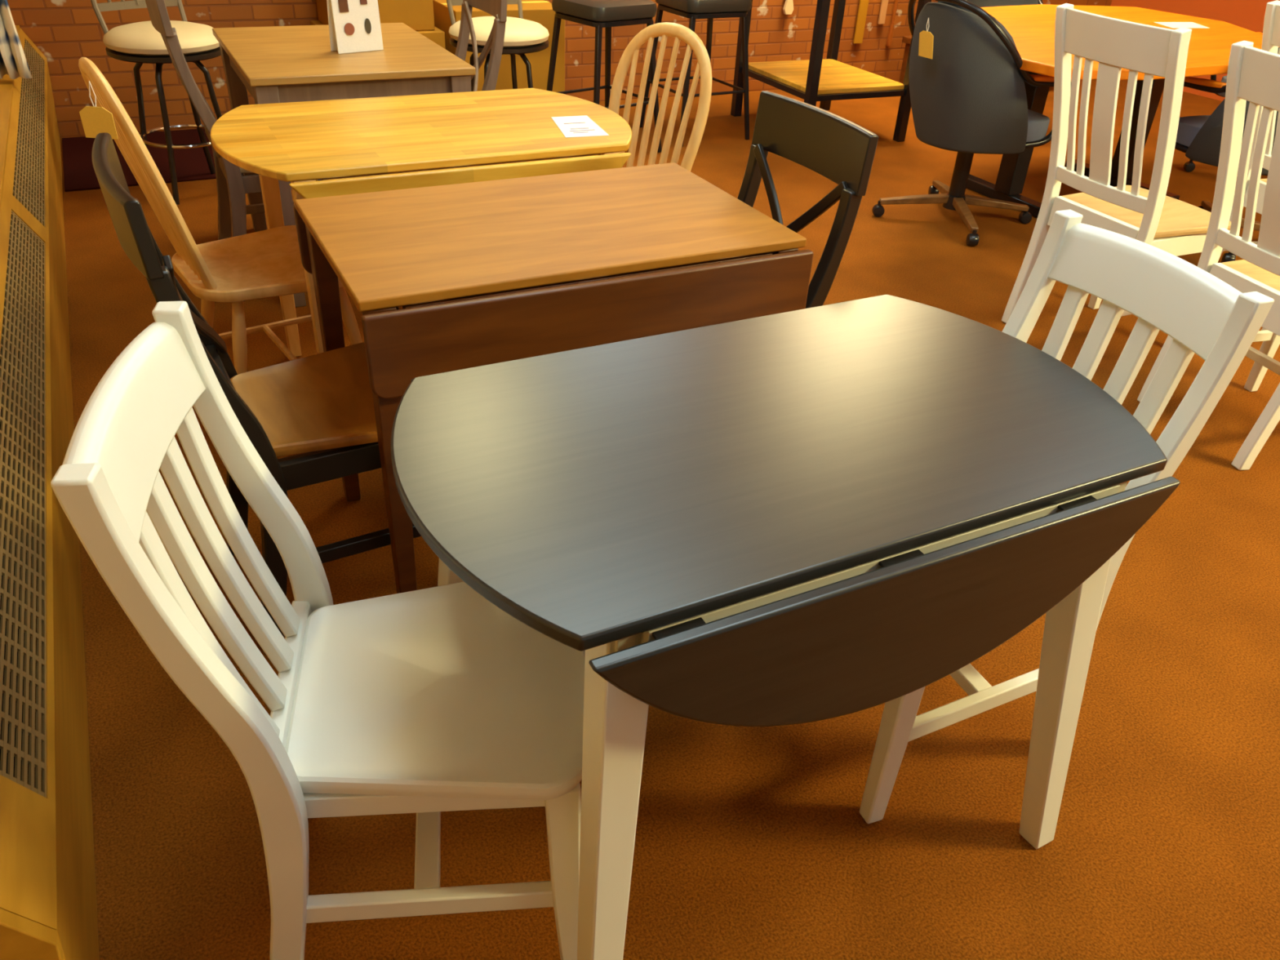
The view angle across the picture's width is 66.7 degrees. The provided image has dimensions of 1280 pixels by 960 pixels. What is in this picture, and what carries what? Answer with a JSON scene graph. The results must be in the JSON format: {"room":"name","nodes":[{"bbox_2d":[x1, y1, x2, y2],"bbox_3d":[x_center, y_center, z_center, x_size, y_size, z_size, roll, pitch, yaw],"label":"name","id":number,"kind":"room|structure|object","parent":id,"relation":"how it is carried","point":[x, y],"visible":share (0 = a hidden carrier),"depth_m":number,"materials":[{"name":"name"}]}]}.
{"room":"store","nodes":[
{"label":"store","id":0,"kind":"room"},
{"bbox_2d":[7,0,1111,137],"bbox_3d":[0.262,-3.702,5.697,7.820,2.750,0.100,-14,37,-23],"label":"wall","id":1,"kind":"structure","parent":0,"point":[64,32],"depth_m":5.23,"materials":[{"name":"orange brick"}]},
{"bbox_2d":[782,0,793,14],"bbox_3d":[1.004,-3.550,6.152,0.071,1.100,0.052,-14,37,-23],"label":"strap","id":2,"kind":"object","parent":1,"relation":"hanging from","point":[788,9],"visible":1,"depth_m":6.42,"materials":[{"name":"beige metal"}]},
{"bbox_2d":[853,0,868,43],"bbox_3d":[1.554,-3.599,6.452,0.063,1.300,0.050,7,34,6],"label":"strap","id":3,"kind":"object","parent":1,"relation":"hanging from","point":[863,6],"visible":1,"depth_m":6.73,"materials":[{"name":"orange wood"}]},
{"bbox_2d":[878,0,888,23],"bbox_3d":[1.718,-3.688,6.490,0.044,1.180,0.044,12,35,13],"label":"strap","id":4,"kind":"object","parent":1,"relation":"hanging from","point":[884,3],"visible":1,"depth_m":6.77,"materials":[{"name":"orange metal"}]},
{"bbox_2d":[886,0,897,46],"bbox_3d":[1.802,-3.648,6.572,0.032,1.330,0.052,-14,37,-23],"label":"strap","id":5,"kind":"object","parent":1,"relation":"hanging from","point":[889,41],"visible":1,"depth_m":6.86,"materials":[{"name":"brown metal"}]},
{"bbox_2d":[27,79,1279,959],"bbox_3d":[2.263,-0.161,3.118,8.020,0.100,9.300,-14,37,-23],"label":"floor","id":6,"kind":"structure","parent":0,"point":[752,842],"depth_m":1.81,"materials":[{"name":"orange carpet"}]},
{"bbox_2d":[0,25,99,959],"bbox_3d":[-1.950,-0.650,2.936,0.348,0.533,5.076,-14,37,-23],"label":"heater cover","id":7,"kind":"object","parent":6,"relation":"on","point":[48,908],"visible":0.97,"depth_m":1.64,"materials":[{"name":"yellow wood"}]},
{"bbox_2d":[0,210,46,797],"bbox_3d":[-1.249,-0.172,1.962,0.061,0.106,2.110,-14,37,-23],"label":"grille","id":8,"kind":"object","parent":7,"relation":"attached to","point":[20,289],"depth_m":1.67,"materials":[{"name":"metal"}]},
{"bbox_2d":[12,39,44,226],"bbox_3d":[-2.343,-1.421,3.747,0.061,0.106,2.506,-14,37,-23],"label":"grille","id":9,"kind":"object","parent":7,"relation":"attached to","point":[28,132],"depth_m":3.42,"materials":[{"name":"metal"}]},
{"bbox_2d":[62,128,216,191],"bbox_3d":[-1.550,-1.802,5.171,2.690,0.008,0.910,-14,37,-23],"label":"floor mat","id":10,"kind":"object","parent":6,"relation":"on","point":[191,164],"visible":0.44,"depth_m":4.71,"materials":[{"name":"red carpet"}]},
{"bbox_2d":[90,0,243,204],"bbox_3d":[-1.995,-1.759,4.118,0.489,1.046,0.464,29,42,34],"label":"bar stool","id":11,"kind":"object","parent":10,"relation":"on","point":[138,42],"visible":0.67,"depth_m":4.01,"materials":[{"name":"beige fabric"}]},
{"bbox_2d":[102,20,219,56],"bbox_3d":[-1.981,-1.850,4.047,0.464,0.084,0.464,29,42,34],"label":"cushion","id":12,"kind":"object","parent":11,"relation":"on","point":[137,38],"depth_m":3.93,"materials":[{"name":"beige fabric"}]},
{"bbox_2d":[310,20,445,48],"bbox_3d":[-1.411,-2.197,5.313,0.600,0.521,0.462,-14,37,-23],"label":"carton","id":13,"kind":"object","parent":10,"relation":"on","point":[437,36],"visible":0.15,"depth_m":5.12,"materials":[{"name":"brown cardboard"}]},
{"bbox_2d":[315,0,434,31],"bbox_3d":[-1.395,-2.578,5.071,0.520,0.379,0.402,-14,37,-23],"label":"carton","id":14,"kind":"object","parent":13,"relation":"on","point":[418,15],"visible":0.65,"depth_m":5.04,"materials":[{"name":"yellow cardboard"}]},
{"bbox_2d":[432,0,564,92],"bbox_3d":[-0.807,-2.378,5.544,0.620,0.621,0.482,-14,37,-23],"label":"carton","id":15,"kind":"object","parent":10,"relation":"on","point":[540,11],"visible":0.27,"depth_m":5.36,"materials":[{"name":"brown cardboard"}]},
{"bbox_2d":[78,57,362,374],"bbox_3d":[-1.027,-0.593,2.531,0.538,0.976,0.440,-20,40,-30],"label":"chair","id":16,"kind":"object","parent":6,"relation":"on","point":[264,264],"visible":0.7,"depth_m":2.46,"materials":[{"name":"brown wood"}]},
{"bbox_2d":[79,80,118,139],"bbox_3d":[-1.155,-0.786,2.064,0.070,0.116,0.008,4,34,1],"label":"price tag","id":17,"kind":"object","parent":16,"relation":"hanging from","point":[95,120],"visible":0.98,"depth_m":2.07,"materials":[{"name":"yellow paper"}]},
{"bbox_2d":[145,0,320,301],"bbox_3d":[-1.313,-1.179,3.369,0.549,0.990,0.430,-14,37,-23],"label":"chair","id":18,"kind":"object","parent":6,"relation":"on","point":[232,186],"visible":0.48,"depth_m":3.22,"materials":[{"name":"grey wood"}]},
{"bbox_2d":[92,132,421,654],"bbox_3d":[-0.672,-0.182,1.962,0.549,0.950,0.430,-16,38,-26],"label":"chair","id":19,"kind":"object","parent":6,"relation":"on","point":[321,406],"visible":0.59,"depth_m":1.89,"materials":[{"name":"black paint"}]},
{"bbox_2d":[50,301,585,959],"bbox_3d":[-0.338,0.265,1.336,0.542,0.933,0.430,-3,34,-9],"label":"dining chair","id":20,"kind":"object","parent":6,"relation":"on","point":[426,703],"visible":0.96,"depth_m":1.25,"materials":[{"name":"white paint"}]},
{"bbox_2d":[212,22,475,306],"bbox_3d":[-1.089,-1.214,3.646,0.720,0.762,0.900,-14,37,-23],"label":"dining table","id":21,"kind":"object","parent":6,"relation":"on","point":[275,64],"visible":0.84,"depth_m":3.25,"materials":[{"name":"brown wood"}]},
{"bbox_2d":[326,0,383,53],"bbox_3d":[-0.980,-1.624,3.311,0.170,0.300,0.063,-24,42,-34],"label":"sign","id":22,"kind":"object","parent":21,"relation":"on","point":[354,25],"visible":1,"depth_m":3.33,"materials":[{"name":"white paper"}]},
{"bbox_2d":[210,88,631,356],"bbox_3d":[-0.586,-0.642,2.830,1.096,0.762,0.738,-14,37,-23],"label":"table","id":23,"kind":"object","parent":6,"relation":"on","point":[359,145],"visible":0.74,"depth_m":2.50,"materials":[{"name":"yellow wood"}]},
{"bbox_2d":[551,115,608,137],"bbox_3d":[-0.173,-0.970,2.664,0.121,0.002,0.219,-9,35,-17],"label":"sheet","id":24,"kind":"object","parent":23,"relation":"on","point":[570,126],"visible":1,"depth_m":2.66,"materials":[{"name":"white paper"}]},
{"bbox_2d":[454,0,506,91],"bbox_3d":[-0.796,-1.353,3.673,0.549,0.990,0.430,-14,37,-23],"label":"chair","id":25,"kind":"object","parent":6,"relation":"on","point":[496,8],"visible":0.2,"depth_m":3.54,"materials":[{"name":"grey wood"}]},
{"bbox_2d":[446,0,549,91],"bbox_3d":[-0.666,-2.006,4.597,0.464,1.046,0.489,-14,37,-23],"label":"bar stool","id":26,"kind":"object","parent":6,"relation":"on","point":[522,37],"visible":0.51,"depth_m":4.44,"materials":[{"name":"grey metal"}]},
{"bbox_2d":[448,16,549,47],"bbox_3d":[-0.655,-2.095,4.524,0.464,0.084,0.464,-14,37,-23],"label":"cushion","id":27,"kind":"object","parent":26,"relation":"on","point":[520,32],"depth_m":4.41,"materials":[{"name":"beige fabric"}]},
{"bbox_2d":[293,162,813,593],"bbox_3d":[-0.211,-0.228,2.239,0.918,0.762,0.636,-14,37,-23],"label":"table","id":28,"kind":"object","parent":6,"relation":"on","point":[490,272],"visible":0.87,"depth_m":1.90,"materials":[{"name":"brown wood"}]},
{"bbox_2d":[546,0,662,152],"bbox_3d":[-0.195,-2.119,5.090,0.470,0.752,0.470,-24,42,-34],"label":"bar stool","id":29,"kind":"object","parent":6,"relation":"on","point":[598,14],"visible":0.76,"depth_m":4.83,"materials":[{"name":"black metal"}]},
{"bbox_2d":[551,0,657,22],"bbox_3d":[-0.180,-2.396,4.905,0.408,0.085,0.408,-24,42,-34],"label":"cushion","id":30,"kind":"object","parent":29,"relation":"on","point":[575,11],"depth_m":4.78,"materials":[{"name":"black leather"}]},
{"bbox_2d":[608,22,711,171],"bbox_3d":[-0.082,-0.848,2.991,0.440,0.976,0.538,25,40,30],"label":"chair","id":31,"kind":"object","parent":6,"relation":"on","point":[664,29],"visible":0.32,"depth_m":2.95,"materials":[{"name":"brown wood"}]},
{"bbox_2d":[639,0,751,146],"bbox_3d":[0.326,-2.326,5.443,0.470,0.752,0.470,-16,38,-26],"label":"bar stool","id":32,"kind":"object","parent":6,"relation":"on","point":[693,10],"visible":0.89,"depth_m":5.25,"materials":[{"name":"black metal"}]},
{"bbox_2d":[655,0,751,13],"bbox_3d":[0.342,-2.603,5.258,0.408,0.085,0.408,-16,38,-26],"label":"cushion","id":33,"kind":"object","parent":32,"relation":"on","point":[674,6],"depth_m":5.13,"materials":[{"name":"black leather"}]},
{"bbox_2d":[391,294,1180,959],"bbox_3d":[0.177,0.229,1.588,1.066,0.766,0.735,-14,37,-23],"label":"table","id":34,"kind":"object","parent":6,"relation":"on","point":[833,510],"visible":0.96,"depth_m":1.24,"materials":[{"name":"grey wood"}]},
{"bbox_2d":[737,90,878,308],"bbox_3d":[0.148,-0.361,2.297,0.549,0.950,0.430,-14,37,-23],"label":"chair","id":35,"kind":"object","parent":6,"relation":"on","point":[829,144],"visible":0.28,"depth_m":2.15,"materials":[{"name":"black paint"}]},
{"bbox_2d":[730,0,931,142],"bbox_3d":[1.099,-2.861,5.405,0.710,1.750,0.830,-12,37,-22],"label":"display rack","id":36,"kind":"object","parent":6,"relation":"on","point":[819,78],"visible":0.85,"depth_m":5.60,"materials":[{"name":"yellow wood"}]},
{"bbox_2d":[898,35,911,83],"bbox_3d":[2.418,-2.967,6.945,1.100,0.340,0.440,-14,37,-23],"label":"bench","id":37,"kind":"object","parent":6,"relation":"on","point":[906,39],"visible":0.09,"depth_m":6.84,"materials":[{"name":"brown wood"}]},
{"bbox_2d":[871,0,1071,246],"bbox_3d":[1.446,-1.611,4.263,0.712,0.967,0.647,-17,39,-27],"label":"chair","id":38,"kind":"object","parent":6,"relation":"on","point":[969,99],"visible":0.92,"depth_m":4.03,"materials":[{"name":"charcoal fabric"},{"name":"grey blue fabric"},{"name":"brown wood"}]},
{"bbox_2d":[918,17,933,58],"bbox_3d":[1.144,-1.764,3.877,0.027,0.148,0.075,-17,39,-27],"label":"price tag","id":39,"kind":"object","parent":38,"relation":"hanging from","point":[926,38],"visible":1,"depth_m":3.89,"materials":[{"name":"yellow paper"}]},
{"bbox_2d":[967,0,1044,7],"bbox_3d":[2.139,-2.619,5.833,0.647,0.967,0.712,-7,35,-15],"label":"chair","id":40,"kind":"object","parent":6,"relation":"on","point":[981,3],"visible":0.03,"depth_m":5.90,"materials":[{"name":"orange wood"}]},
{"bbox_2d":[859,209,1274,823],"bbox_3d":[0.571,0.069,1.704,0.542,0.933,0.430,-11,36,-20],"label":"dining chair","id":41,"kind":"object","parent":6,"relation":"on","point":[1205,316],"visible":0.33,"depth_m":1.58,"materials":[{"name":"white paint"}]},
{"bbox_2d":[1001,3,1231,323],"bbox_3d":[1.613,-0.953,3.205,0.610,1.066,0.462,-12,37,-22],"label":"spindle chair","id":42,"kind":"object","parent":6,"relation":"on","point":[1175,227],"visible":0.8,"depth_m":3.02,"materials":[{"name":"white paint"}]},
{"bbox_2d":[966,4,1279,217],"bbox_3d":[2.173,-1.803,4.797,1.979,0.762,1.520,-14,37,-23],"label":"dining table","id":43,"kind":"object","parent":6,"relation":"on","point":[1031,28],"visible":0.41,"depth_m":4.71,"materials":[{"name":"orange wood"}]},
{"bbox_2d":[1154,22,1209,28],"bbox_3d":[2.709,-2.270,4.852,0.274,0.001,0.172,-7,35,-15],"label":"sheet","id":44,"kind":"object","parent":43,"relation":"on","point":[1171,24],"visible":1,"depth_m":4.84,"materials":[{"name":"white paper"}]},
{"bbox_2d":[1137,40,1279,470],"bbox_3d":[1.852,-0.604,2.700,0.610,1.066,0.462,-7,35,-15],"label":"spindle chair","id":45,"kind":"object","parent":6,"relation":"on","point":[1253,75],"visible":0.84,"depth_m":2.66,"materials":[{"name":"white paint"}]},
{"bbox_2d":[1160,47,1279,262],"bbox_3d":[2.662,-1.490,4.180,0.647,0.967,0.712,-6,35,-14],"label":"chair","id":46,"kind":"object","parent":6,"relation":"on","point":[1199,137],"visible":0.29,"depth_m":4.14,"materials":[{"name":"grey fabric"}]},
{"bbox_2d":[1183,31,1262,172],"bbox_3d":[3.458,-2.098,5.158,0.712,0.967,0.647,-12,37,-22],"label":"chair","id":47,"kind":"object","parent":6,"relation":"on","point":[1188,166],"visible":0.08,"depth_m":5.39,"materials":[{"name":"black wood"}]},
{"bbox_2d":[1219,0,1279,330],"bbox_3d":[2.444,-1.086,3.473,0.610,1.066,0.462,-5,34,-12],"label":"spindle chair","id":48,"kind":"object","parent":6,"relation":"on","point":[1271,30],"visible":0.3,"depth_m":3.46,"materials":[{"name":"white paint"}]},
{"bbox_2d":[1110,0,1279,101],"bbox_3d":[5.861,-2.199,3.899,0.100,2.750,9.100,-14,37,-23],"label":"wall","id":49,"kind":"structure","parent":0,"point":[1249,15],"depth_m":7.03,"materials":[{"name":"paint"}]},
{"bbox_3d":[-1.207,-0.493,0.759,0.100,2.750,9.100,-14,37,-23],"label":"wall","id":50,"kind":"structure","parent":0,"visible":0},
{"bbox_2d":[0,0,32,79],"bbox_3d":[-2.464,-2.098,3.301,0.336,1.401,0.097,-14,37,-23],"label":"curtain","id":51,"kind":"object","parent":50,"relation":"hanging from","point":[13,61],"visible":1,"depth_m":3.66,"materials":[{"name":"fabric"}]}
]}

